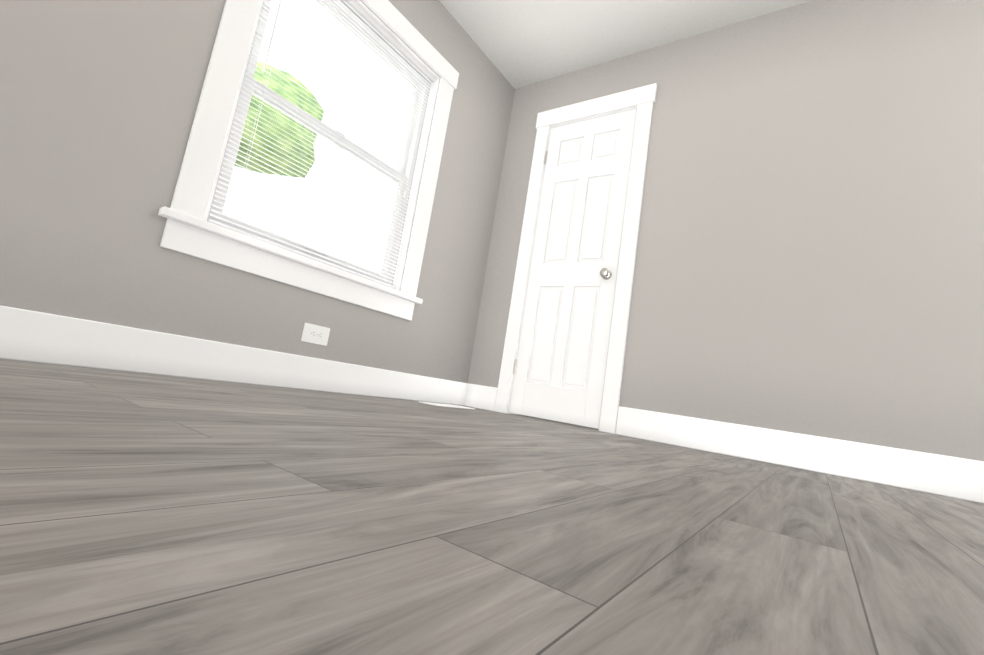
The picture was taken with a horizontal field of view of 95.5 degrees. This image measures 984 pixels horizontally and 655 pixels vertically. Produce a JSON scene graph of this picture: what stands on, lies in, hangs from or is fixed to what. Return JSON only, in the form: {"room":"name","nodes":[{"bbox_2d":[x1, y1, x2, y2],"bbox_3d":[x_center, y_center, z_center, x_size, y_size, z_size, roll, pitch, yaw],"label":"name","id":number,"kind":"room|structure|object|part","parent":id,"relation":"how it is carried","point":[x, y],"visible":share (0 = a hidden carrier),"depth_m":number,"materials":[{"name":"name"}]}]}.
{"room":"empty bedroom","nodes":[
{"label":"empty bedroom","id":0,"kind":"room"},
{"bbox_2d":[0,0,514,382],"bbox_3d":[-0.946,-0.962,2.115,0.140,2.440,3.340,3,-10,36],"label":"wall","id":1,"kind":"structure","parent":0,"point":[99,100],"depth_m":1.63,"materials":[{"name":"beige paint"}]},
{"bbox_2d":[0,305,467,405],"bbox_3d":[-1.054,0.161,1.917,0.016,0.155,3.044,3,-10,36],"label":"baseboard","id":2,"kind":"structure","parent":1,"relation":"attached to","point":[32,336],"depth_m":1.73,"materials":[{"name":"white wood"}]},
{"bbox_2d":[158,0,458,320],"bbox_3d":[-0.773,-0.978,2.306,0.190,1.648,1.345,3,-10,36],"label":"window","id":3,"kind":"structure","parent":1,"relation":"in","point":[348,17],"depth_m":2.18,"materials":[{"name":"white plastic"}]},
{"bbox_2d":[229,0,287,228],"bbox_3d":[-0.997,-1.068,1.954,0.021,1.333,0.050,10,-8,-5],"label":"blind cord","id":4,"kind":"object","parent":3,"relation":"hanging from","point":[274,26],"depth_m":1.96,"materials":[{"name":"white fabric"}]},
{"bbox_3d":[-0.759,-0.990,2.298,0.026,1.369,1.011,3,-10,36],"label":"window blind rails","id":5,"kind":"part","parent":3,"relation":"part of","materials":[{"name":"white plastic"}]},
{"bbox_2d":[316,21,370,257],"bbox_3d":[-0.760,-0.982,2.298,0.027,1.333,0.002,3,-10,36],"label":"blind cord","id":6,"kind":"object","parent":3,"relation":"hanging from","point":[370,21],"depth_m":2.29,"materials":[{"name":"white fabric"}]},
{"bbox_2d":[381,72,426,283],"bbox_3d":[-0.511,-0.897,2.627,0.043,1.333,0.019,9,-8,-2],"label":"blind cord","id":7,"kind":"object","parent":3,"relation":"hanging from","point":[424,72],"depth_m":2.63,"materials":[{"name":"white fabric"}]},
{"bbox_2d":[301,323,329,345],"bbox_3d":[-0.858,0.034,2.181,0.007,0.090,0.140,3,-10,36],"label":"outlet","id":8,"kind":"object","parent":1,"relation":"attached to","point":[315,334],"visible":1,"depth_m":2.18,"materials":[{"name":"white plastic"}]},
{"bbox_2d":[0,358,983,654],"bbox_3d":[0.912,0.445,0.974,4.600,0.060,4.240,3,-10,36],"label":"floor","id":9,"kind":"structure","parent":0,"point":[148,514],"depth_m":0.41,"materials":[{"name":"grey wood"}]},
{"bbox_2d":[418,401,474,408],"bbox_3d":[-0.266,0.471,2.695,0.147,0.006,0.358,3,-10,36],"label":"floor vent","id":10,"kind":"object","parent":9,"relation":"in","point":[445,405],"visible":1,"depth_m":2.65,"materials":[{"name":"white metal"}]},
{"bbox_2d":[439,0,811,88],"bbox_3d":[1.297,-2.011,1.321,4.600,0.080,4.240,3,-10,36],"label":"ceiling","id":11,"kind":"structure","parent":0,"point":[521,43],"depth_m":2.79,"materials":[{"name":"paint"}]},
{"bbox_2d":[468,0,983,460],"bbox_3d":[1.804,-0.531,2.117,4.602,2.440,0.292,3,-10,36],"label":"wall","id":12,"kind":"structure","parent":0,"point":[809,259],"depth_m":2.21,"materials":[{"name":"beige paint"}]},
{"bbox_2d":[509,109,636,428],"bbox_3d":[0.512,-0.421,2.878,0.619,2.020,0.091,3,-10,36],"label":"door","id":13,"kind":"structure","parent":12,"relation":"in","point":[561,364],"depth_m":2.86,"materials":[{"name":"white wood"}]},
{"bbox_3d":[0.274,-0.469,3.061,0.014,1.592,0.041,3,-10,36],"label":"door hinges","id":14,"kind":"part","parent":13,"relation":"part of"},
{"bbox_3d":[0.708,-0.323,2.707,0.094,0.062,0.085,3,-10,36],"label":"knob","id":15,"kind":"part","parent":13,"relation":"part of","materials":[{"name":"silver metal"}]},
{"bbox_2d":[494,83,656,433],"bbox_3d":[0.557,-0.469,2.929,0.840,2.162,0.186,3,-10,36],"label":"door frame","id":16,"kind":"structure","parent":12,"relation":"attached to","point":[642,99],"depth_m":2.85,"materials":[{"name":"white wood"}]},
{"bbox_2d":[465,384,983,502],"bbox_3d":[1.593,0.572,1.891,4.302,0.155,0.158,3,-10,36],"label":"baseboard","id":17,"kind":"structure","parent":12,"relation":"attached to","point":[953,477],"depth_m":2.00,"materials":[{"name":"white wood"}]},
{"label":"outside","id":18,"kind":"structure","parent":0,"visible":0},
{"bbox_3d":[-21.570,-1.437,9.543,41.820,0.100,65.000,3,-10,36],"label":"ground","id":19,"kind":"structure","parent":18,"visible":0},
{"bbox_2d":[235,61,324,177],"bbox_3d":[-9.982,-4.994,4.327,8.575,9.070,15.562,3,-10,36],"label":"tree","id":20,"kind":"object","parent":19,"relation":"on","point":[272,78],"depth_m":6.84,"materials":[{"name":"green plant"}]}
]}

